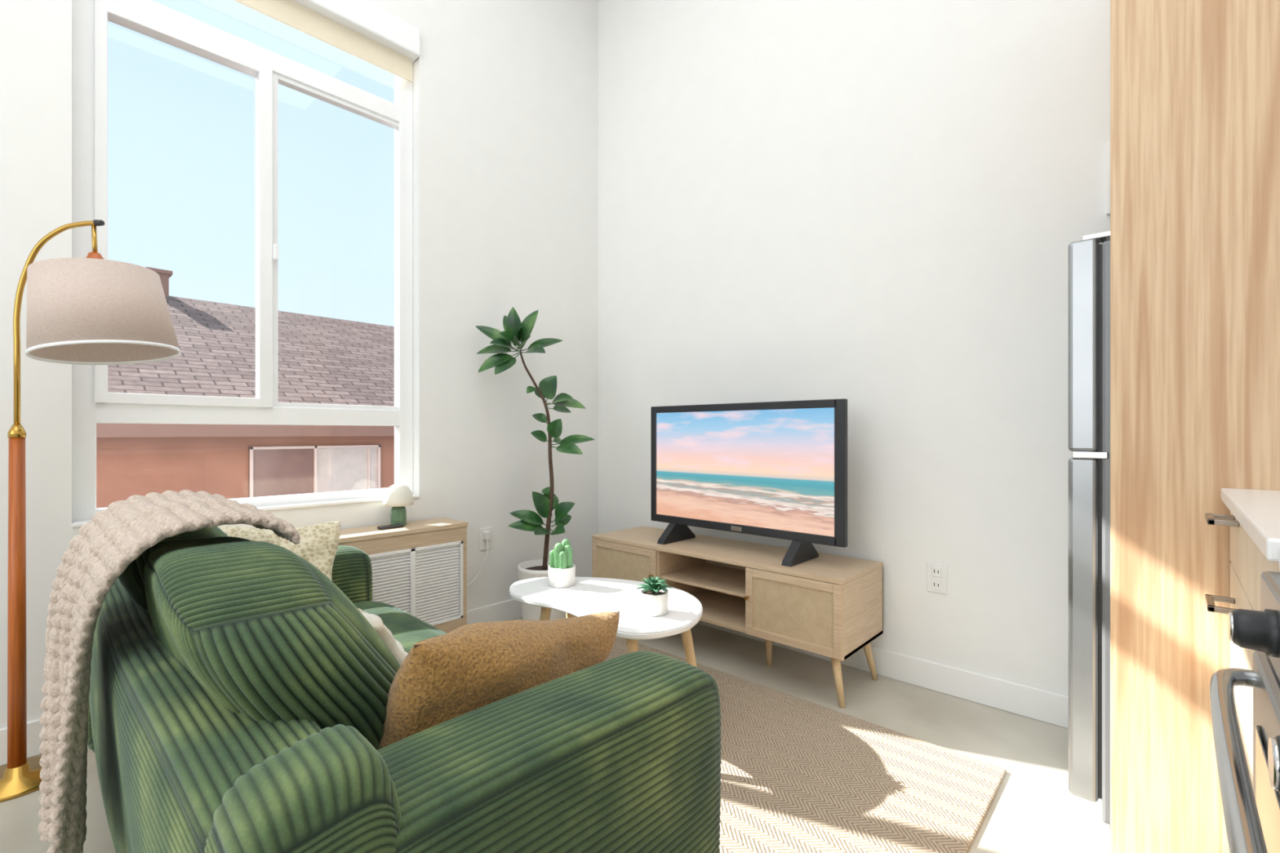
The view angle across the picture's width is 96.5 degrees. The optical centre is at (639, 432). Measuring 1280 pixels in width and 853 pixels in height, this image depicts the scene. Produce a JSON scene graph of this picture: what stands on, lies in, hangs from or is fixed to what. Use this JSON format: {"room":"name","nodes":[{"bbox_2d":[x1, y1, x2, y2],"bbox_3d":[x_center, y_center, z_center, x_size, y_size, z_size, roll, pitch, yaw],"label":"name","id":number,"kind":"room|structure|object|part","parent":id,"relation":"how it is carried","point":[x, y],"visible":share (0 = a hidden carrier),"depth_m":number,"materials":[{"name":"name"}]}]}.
{"room":"living room","nodes":[
{"label":"living room","id":0,"kind":"room"},
{"bbox_2d":[0,0,598,728],"bbox_3d":[-2.394,-1.050,1.710,0.150,4.300,6.350,0,0,43],"label":"wall","id":1,"kind":"structure","parent":0,"point":[505,92],"depth_m":3.14,"materials":[{"name":"paint"}]},
{"bbox_2d":[71,0,413,521],"bbox_3d":[-1.645,-0.868,2.551,0.065,2.405,1.273,0,0,43],"label":"frame","id":2,"kind":"object","parent":1,"relation":"attached to","point":[86,413],"visible":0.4,"depth_m":2.45,"materials":[{"name":"plastic"}]},
{"bbox_2d":[71,493,419,527],"bbox_3d":[-1.593,0.328,2.502,0.077,0.015,1.273,0,0,43],"label":"sill","id":3,"kind":"structure","parent":1,"relation":"attached to","point":[277,507],"depth_m":2.59,"materials":[{"name":"paint"}]},
{"bbox_2d":[93,0,398,410],"bbox_3d":[-1.639,-0.858,2.541,0.067,1.495,1.144,0,0,43],"label":"window","id":4,"kind":"structure","parent":1,"relation":"in","point":[267,82],"depth_m":2.48,"materials":[{"name":"plastic"}]},
{"bbox_2d":[272,244,279,260],"bbox_3d":[-1.604,-0.795,2.518,0.020,0.070,0.020,0,0,43],"label":"latch","id":5,"kind":"object","parent":4,"relation":"attached to","point":[275,246],"visible":1,"depth_m":2.51,"materials":[{"name":"plastic"}]},
{"bbox_2d":[0,599,522,765],"bbox_3d":[-2.390,1.040,1.594,0.014,0.120,6.186,0,0,43],"label":"baseboard","id":6,"kind":"structure","parent":1,"relation":"attached to","point":[508,610],"depth_m":3.16,"materials":[{"name":"paint"}]},
{"bbox_2d":[233,0,420,82],"bbox_3d":[-1.586,-1.940,2.496,0.085,0.256,1.265,0,0,43],"label":"roller blind","id":7,"kind":"object","parent":1,"relation":"attached to","point":[360,28],"visible":1,"depth_m":2.73,"materials":[{"name":"fabric"}]},
{"bbox_2d":[466,527,491,587],"bbox_3d":[-0.926,0.711,3.146,0.049,0.346,0.276,0,0,43],"label":"wall outlet","id":8,"kind":"object","parent":1,"relation":"attached to","point":[485,534],"visible":0.79,"depth_m":3.21,"materials":[{"name":"plastic"}]},
{"bbox_3d":[-0.931,0.742,3.123,0.024,0.285,0.235,0,0,43],"label":"power cord","id":9,"kind":"part","parent":8,"relation":"part of","materials":[{"name":"plastic"}]},
{"bbox_3d":[-0.875,0.600,3.232,0.007,0.124,0.080,0,0,43],"label":"plate","id":10,"kind":"part","parent":8,"relation":"part of","materials":[{"name":"plastic"}]},
{"bbox_2d":[0,615,1111,852],"bbox_3d":[-1.098,1.150,0.439,3.780,0.100,6.450,0,0,43],"label":"floor","id":11,"kind":"structure","parent":0,"point":[1033,809],"depth_m":2.02,"materials":[{"name":"concrete"}]},
{"bbox_2d":[0,219,181,802],"bbox_3d":[-1.797,0.214,1.789,0.592,1.773,0.360,0,0,-9],"label":"floor lamp","id":12,"kind":"object","parent":11,"relation":"on","point":[93,309],"visible":0.97,"depth_m":1.79,"materials":[{"name":"gold metal"}]},
{"bbox_2d":[86,252,104,259],"bbox_3d":[-1.718,-0.538,1.807,0.060,0.061,0.060,0,0,43],"label":"socket","id":13,"kind":"object","parent":12,"relation":"attached to","point":[91,255],"depth_m":1.79,"materials":[{"name":"brown wood"}]},
{"bbox_3d":[-1.681,-0.375,1.807,0.354,0.295,0.354,0,0,43],"label":"lamp shade","id":14,"kind":"part","parent":12,"relation":"part of","materials":[{"name":"fabric"}]},
{"bbox_3d":[-1.680,-0.251,1.807,0.358,0.059,0.359,0,0,43],"label":"shade trim","id":15,"kind":"part","parent":12,"relation":"part of","materials":[{"name":"white paint"}]},
{"bbox_2d":[338,517,467,633],"bbox_3d":[-1.390,0.775,2.482,0.240,0.650,1.289,0,0,43],"label":"base cabinet","id":16,"kind":"object","parent":11,"relation":"on","point":[419,569],"visible":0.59,"depth_m":2.71,"materials":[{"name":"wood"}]},
{"bbox_2d":[377,524,404,529],"bbox_3d":[-1.175,0.443,2.693,0.040,0.012,0.110,0,0,43],"label":"remote control","id":17,"kind":"object","parent":16,"relation":"on","point":[394,526],"visible":1,"depth_m":2.67,"materials":[{"name":"black plastic"}]},
{"bbox_2d":[382,483,413,525],"bbox_3d":[-1.171,0.348,2.771,0.138,0.203,0.138,0,0,43],"label":"table lamp","id":18,"kind":"object","parent":16,"relation":"on","point":[397,496],"visible":0.88,"depth_m":2.74,"materials":[{"name":"white glass"}]},
{"bbox_2d":[368,540,462,625],"bbox_3d":[-1.073,0.733,2.689,0.054,0.385,0.503,0,0,43],"label":"grille","id":19,"kind":"object","parent":16,"relation":"attached to","point":[424,580],"depth_m":2.71,"materials":[{"name":"white paint"}]},
{"bbox_2d":[87,526,721,852],"bbox_3d":[-0.808,0.639,1.494,1.921,0.893,0.864,0,0,43],"label":"sofa","id":20,"kind":"object","parent":11,"relation":"on","point":[239,691],"visible":0.83,"depth_m":0.88,"materials":[{"name":"green fabric"}]},
{"bbox_2d":[36,489,300,852],"bbox_3d":[-1.067,0.520,1.284,0.645,0.745,0.394,0,0,43],"label":"knitted throw blanket","id":21,"kind":"object","parent":20,"relation":"on","point":[115,536],"visible":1,"depth_m":1.13,"materials":[{"name":"beige fabric"}]},
{"bbox_2d":[117,526,227,608],"bbox_3d":[-1.271,0.433,1.648,0.685,0.481,0.408,0,0,43],"label":"cushion","id":22,"kind":"object","parent":20,"relation":"on","point":[131,583],"depth_m":1.40,"materials":[{"name":"green fabric"}]},
{"bbox_3d":[-1.022,0.715,1.262,1.879,0.594,0.232,0,0,43],"label":"frame","id":23,"kind":"part","parent":20,"relation":"part of","materials":[{"name":"green fabric"}]},
{"bbox_2d":[143,536,400,750],"bbox_3d":[-0.756,0.444,1.182,0.807,0.465,0.408,0,0,43],"label":"cushion","id":24,"kind":"object","parent":20,"relation":"on","point":[245,640],"depth_m":0.90,"materials":[{"name":"green fabric"}]},
{"bbox_2d":[217,520,340,581],"bbox_3d":[-1.285,0.496,2.009,0.400,0.341,0.200,0,0,-19],"label":"throw pillow","id":25,"kind":"object","parent":20,"relation":"on","point":[318,544],"visible":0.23,"depth_m":2.03,"materials":[{"name":"beige fabric"}]},
{"bbox_3d":[-1.396,0.739,2.115,0.208,0.574,0.740,0,0,43],"label":"arm","id":26,"kind":"part","parent":20,"relation":"part of"},
{"bbox_2d":[357,608,408,665],"bbox_3d":[-0.769,0.566,1.559,0.367,0.196,0.163,0,0,34],"label":"patterned throw pillow","id":27,"kind":"object","parent":20,"relation":"on","point":[394,646],"visible":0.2,"depth_m":1.47,"materials":[{"name":"fabric"}]},
{"bbox_2d":[352,600,446,653],"bbox_3d":[-1.014,0.724,1.829,0.754,0.163,0.651,0,0,43],"label":"seat cushion","id":28,"kind":"object","parent":20,"relation":"on","point":[406,628],"depth_m":1.95,"materials":[{"name":"green fabric"}]},
{"bbox_2d":[379,610,619,748],"bbox_3d":[-0.272,0.542,1.180,0.230,0.393,0.654,0,0,31],"label":"throw pillow","id":29,"kind":"object","parent":20,"relation":"on","point":[470,667],"visible":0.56,"depth_m":1.01,"materials":[{"name":"fabric"}]},
{"bbox_3d":[-0.149,0.739,0.958,0.228,0.574,0.740,0,0,43],"label":"arm","id":30,"kind":"part","parent":20,"relation":"part of"},
{"bbox_2d":[475,306,595,620],"bbox_3d":[-0.569,0.210,3.107,0.634,1.780,0.286,0,0,-15],"label":"rubber plant","id":31,"kind":"object","parent":11,"relation":"on","point":[515,331],"visible":0.68,"depth_m":3.09,"materials":[{"name":"green plant"}]},
{"bbox_3d":[-0.521,0.910,3.119,0.286,0.380,0.286,0,0,43],"label":"planter","id":32,"kind":"part","parent":31,"relation":"part of","materials":[{"name":"white ceramic"}]},
{"bbox_2d":[591,525,883,707],"bbox_3d":[0.400,0.841,2.891,1.460,0.523,0.456,0,0,43],"label":"tv stand","id":33,"kind":"object","parent":11,"relation":"on","point":[828,605],"visible":0.78,"depth_m":2.53,"materials":[{"name":"brown wood"}]},
{"bbox_3d":[-0.091,0.750,3.078,0.478,0.295,0.016,0,0,43],"label":"door frame","id":34,"kind":"part","parent":33,"relation":"part of","materials":[{"name":"brown wood"}]},
{"bbox_2d":[650,398,847,566],"bbox_3d":[0.485,0.218,2.804,1.097,0.722,0.270,0,0,43],"label":"television","id":35,"kind":"object","parent":33,"relation":"on","point":[774,469],"visible":1,"depth_m":2.71,"materials":[{"name":"black plastic"}]},
{"bbox_3d":[0.611,1.000,2.707,0.038,0.200,0.038,0,0,43],"label":"leg","id":36,"kind":"part","parent":33,"relation":"part of","materials":[{"name":"brown wood"}]},
{"bbox_3d":[0.636,0.750,2.402,0.441,0.295,0.016,0,0,43],"label":"door frame","id":37,"kind":"part","parent":33,"relation":"part of","materials":[{"name":"brown wood"}]},
{"bbox_3d":[0.799,0.999,2.314,0.037,0.206,0.073,0,0,-14],"label":"leg","id":38,"kind":"part","parent":33,"relation":"part of","materials":[{"name":"brown wood"}]},
{"bbox_3d":[1.020,0.999,2.548,0.078,0.207,0.037,0,0,10],"label":"leg","id":39,"kind":"part","parent":33,"relation":"part of","materials":[{"name":"brown wood"}]},
{"bbox_2d":[604,636,1006,852],"bbox_3d":[-0.134,1.094,1.805,1.875,0.012,1.865,0,0,43],"label":"area rug","id":40,"kind":"object","parent":11,"relation":"on","point":[798,775],"visible":0.35,"depth_m":1.77,"materials":[{"name":"beige carpet"}]},
{"bbox_2d":[509,577,702,666],"bbox_3d":[-0.127,0.869,2.287,0.903,0.438,0.538,0,0,43],"label":"coffee table","id":41,"kind":"object","parent":40,"relation":"on","point":[588,595],"visible":0.74,"depth_m":2.18,"materials":[{"name":"white paint"}]},
{"bbox_3d":[-0.402,0.877,2.304,0.102,0.421,0.042,0,0,-9],"label":"leg","id":42,"kind":"part","parent":41,"relation":"part of","materials":[{"name":"brown wood"}]},
{"bbox_2d":[547,538,575,587],"bbox_3d":[-0.334,0.554,2.445,0.116,0.191,0.116,0,0,43],"label":"potted cactus","id":43,"kind":"object","parent":41,"relation":"on","point":[562,571],"visible":1,"depth_m":2.41,"materials":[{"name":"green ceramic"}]},
{"bbox_3d":[-0.373,0.543,2.453,0.032,0.080,0.031,0,0,43],"label":"stem","id":44,"kind":"part","parent":43,"relation":"part of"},
{"bbox_3d":[-0.344,0.526,2.427,0.042,0.115,0.040,0,0,43],"label":"stem","id":45,"kind":"part","parent":43,"relation":"part of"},
{"bbox_2d":[547,564,575,587],"bbox_3d":[-0.334,0.610,2.445,0.116,0.080,0.116,0,0,43],"label":"pot","id":46,"kind":"object","parent":43,"relation":"on","point":[560,575],"depth_m":2.40,"materials":[{"name":"white ceramic"}]},
{"bbox_3d":[-0.325,0.541,2.406,0.035,0.085,0.033,0,0,43],"label":"stem","id":47,"kind":"part","parent":43,"relation":"part of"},
{"bbox_3d":[-0.320,0.521,2.461,0.040,0.125,0.038,0,0,43],"label":"stem","id":48,"kind":"part","parent":43,"relation":"part of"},
{"bbox_3d":[-0.307,0.531,2.430,0.040,0.105,0.038,0,0,43],"label":"stem","id":49,"kind":"part","parent":43,"relation":"part of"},
{"bbox_3d":[-0.308,0.877,2.519,0.041,0.421,0.104,0,0,-14],"label":"leg","id":50,"kind":"part","parent":41,"relation":"part of","materials":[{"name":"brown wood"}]},
{"bbox_3d":[-0.029,0.877,1.931,0.042,0.421,0.102,0,0,5],"label":"leg","id":51,"kind":"part","parent":41,"relation":"part of","materials":[{"name":"brown wood"}]},
{"bbox_2d":[636,575,672,616],"bbox_3d":[0.053,0.586,2.066,0.129,0.127,0.131,0,0,43],"label":"potted succulent","id":52,"kind":"object","parent":41,"relation":"on","point":[654,597],"visible":1,"depth_m":2.04,"materials":[{"name":"white ceramic"}]},
{"bbox_2d":[640,588,668,616],"bbox_3d":[0.051,0.612,2.067,0.104,0.075,0.104,0,0,43],"label":"pot","id":53,"kind":"object","parent":52,"relation":"on","point":[652,603],"depth_m":2.03,"materials":[{"name":"white ceramic"}]},
{"bbox_3d":[0.192,0.877,2.139,0.109,0.422,0.041,0,0,10],"label":"leg","id":54,"kind":"part","parent":41,"relation":"part of","materials":[{"name":"brown wood"}]},
{"bbox_2d":[1067,231,1110,828],"bbox_3d":[1.686,0.273,1.590,0.765,1.655,0.615,0,0,43],"label":"refrigerator","id":55,"kind":"object","parent":11,"relation":"on","point":[1088,260],"visible":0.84,"depth_m":1.59,"materials":[{"name":"metal"}]},
{"bbox_3d":[1.443,0.547,1.819,0.068,0.955,0.610,0,0,43],"label":"fridge door","id":56,"kind":"part","parent":55,"relation":"part of","materials":[{"name":"metal"}]},
{"bbox_3d":[1.443,-0.242,1.819,0.068,0.595,0.610,0,0,43],"label":"freezer door","id":57,"kind":"part","parent":55,"relation":"part of","materials":[{"name":"metal"}]},
{"bbox_2d":[1110,0,1279,852],"bbox_3d":[1.748,-0.250,1.485,0.772,2.700,0.685,0,0,43],"label":"tall cabinet","id":58,"kind":"object","parent":11,"relation":"on","point":[1195,84],"visible":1,"depth_m":1.41,"materials":[{"name":"brown wood"}]},
{"bbox_2d":[1204,488,1279,788],"bbox_3d":[1.276,0.616,0.851,0.600,0.969,0.884,0,0,43],"label":"kitchen cabinet","id":59,"kind":"object","parent":11,"relation":"on","point":[1253,521],"visible":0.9,"depth_m":1.06,"materials":[{"name":"beige wood"}]},
{"bbox_3d":[1.235,0.365,1.214,0.046,0.012,0.120,0,0,43],"label":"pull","id":60,"kind":"part","parent":59,"relation":"part of","materials":[{"name":"silver metal"}]},
{"bbox_3d":[1.235,0.185,1.214,0.046,0.012,0.120,0,0,43],"label":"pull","id":61,"kind":"part","parent":59,"relation":"part of","materials":[{"name":"silver metal"}]},
{"bbox_2d":[1220,488,1279,562],"bbox_3d":[1.288,0.145,0.841,0.569,0.029,0.884,0,0,43],"label":"countertop","id":62,"kind":"structure","parent":59,"relation":"on","point":[1257,511],"depth_m":0.94,"materials":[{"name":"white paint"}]},
{"bbox_2d":[1209,546,1279,852],"bbox_3d":[0.706,0.615,0.255,0.626,0.970,0.755,0,0,43],"label":"range","id":63,"kind":"object","parent":11,"relation":"on","point":[1251,815],"depth_m":0.59,"materials":[{"name":"silver metal"}]},
{"bbox_2d":[598,0,1110,695],"bbox_3d":[1.063,-1.050,2.731,3.530,4.300,0.150,0,0,43],"label":"wall","id":64,"kind":"structure","parent":0,"point":[877,206],"depth_m":2.59,"materials":[{"name":"paint paint"}]},
{"bbox_2d":[697,620,1067,728],"bbox_3d":[0.688,1.040,2.967,2.660,0.120,0.014,0,0,43],"label":"baseboard","id":65,"kind":"structure","parent":64,"relation":"attached to","point":[1041,704],"depth_m":2.36,"materials":[{"name":"paint"}]},
{"bbox_2d":[926,562,946,594],"bbox_3d":[1.264,0.620,2.434,0.080,0.124,0.012,0,0,43],"label":"wall outlet","id":66,"kind":"object","parent":64,"relation":"attached to","point":[936,574],"visible":1,"depth_m":2.43,"materials":[{"name":"plastic"}]},
{"bbox_2d":[932,579,941,590],"bbox_3d":[1.262,0.648,2.432,0.036,0.040,0.005,0,0,43],"label":"socket","id":67,"kind":"object","parent":66,"relation":"attached to","point":[936,584],"depth_m":2.43,"materials":[{"name":"plastic"}]},
{"bbox_2d":[932,566,941,577],"bbox_3d":[1.262,0.592,2.432,0.036,0.040,0.005,0,0,43],"label":"socket","id":68,"kind":"object","parent":66,"relation":"attached to","point":[936,571],"depth_m":2.43,"materials":[{"name":"plastic"}]},
{"bbox_2d":[1106,141,1110,215],"bbox_3d":[1.809,-0.910,1.922,0.375,0.260,0.019,0,0,43],"label":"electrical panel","id":69,"kind":"object","parent":64,"relation":"attached to","point":[1108,144],"visible":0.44,"depth_m":2.04,"materials":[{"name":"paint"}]},
{"bbox_3d":[-15.054,5.150,17.580,39.700,0.100,80.000,0,0,43],"label":"ground","id":70,"kind":"structure","parent":0,"visible":0},
{"bbox_2d":[96,435,394,508],"bbox_3d":[-6.104,2.500,7.231,4.900,5.200,21.000,0,0,43],"label":"wall","id":71,"kind":"structure","parent":70,"relation":"on","point":[126,467],"depth_m":5.51,"materials":[{"name":"paint"}]},
{"bbox_2d":[248,444,380,497],"bbox_3d":[-3.555,0.422,6.340,0.050,0.555,1.320,0,0,43],"label":"window","id":72,"kind":"structure","parent":71,"relation":"in","point":[276,472],"depth_m":6.28,"materials":[{"name":"white glass"}]},
{"bbox_3d":[-3.355,0.422,6.577,0.020,0.555,0.700,0,0,43],"label":"pane","id":73,"kind":"part","parent":72,"relation":"part of","materials":[{"name":"glass"}]},
{"bbox_3d":[-9.065,-1.060,9.296,4.250,1.920,24.000,0,0,43],"label":"roof","id":74,"kind":"structure","parent":71,"relation":"on","visible":0},
{"bbox_2d":[156,272,168,296],"bbox_3d":[-7.074,-2.080,8.391,0.200,0.560,0.220,0,0,43],"label":"chimney","id":75,"kind":"object","parent":74,"relation":"on","point":[164,278],"visible":0.26,"depth_m":8.37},
{"bbox_2d":[146,266,173,278],"bbox_3d":[-7.074,-2.350,8.391,0.260,0.060,0.300,0,0,43],"label":"chimney cap","id":76,"kind":"object","parent":75,"relation":"on","point":[169,273],"depth_m":8.33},
{"label":"outside","id":77,"kind":"structure","parent":0,"visible":0},
{"bbox_2d":[107,296,394,406],"bbox_3d":[-5.949,-1.060,6.406,4.250,1.920,24.000,0,0,43],"label":"roof","id":78,"kind":"structure","parent":77,"point":[322,360],"depth_m":7.43,"materials":[{"name":"tile"}]},
{"bbox_2d":[96,423,394,437],"bbox_3d":[-4.399,-0.028,4.967,0.040,0.135,24.000,0,0,43],"label":"fascia","id":79,"kind":"object","parent":78,"relation":"attached to","point":[103,430],"visible":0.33,"depth_m":5.47,"materials":[{"name":"paint"}]}
]}

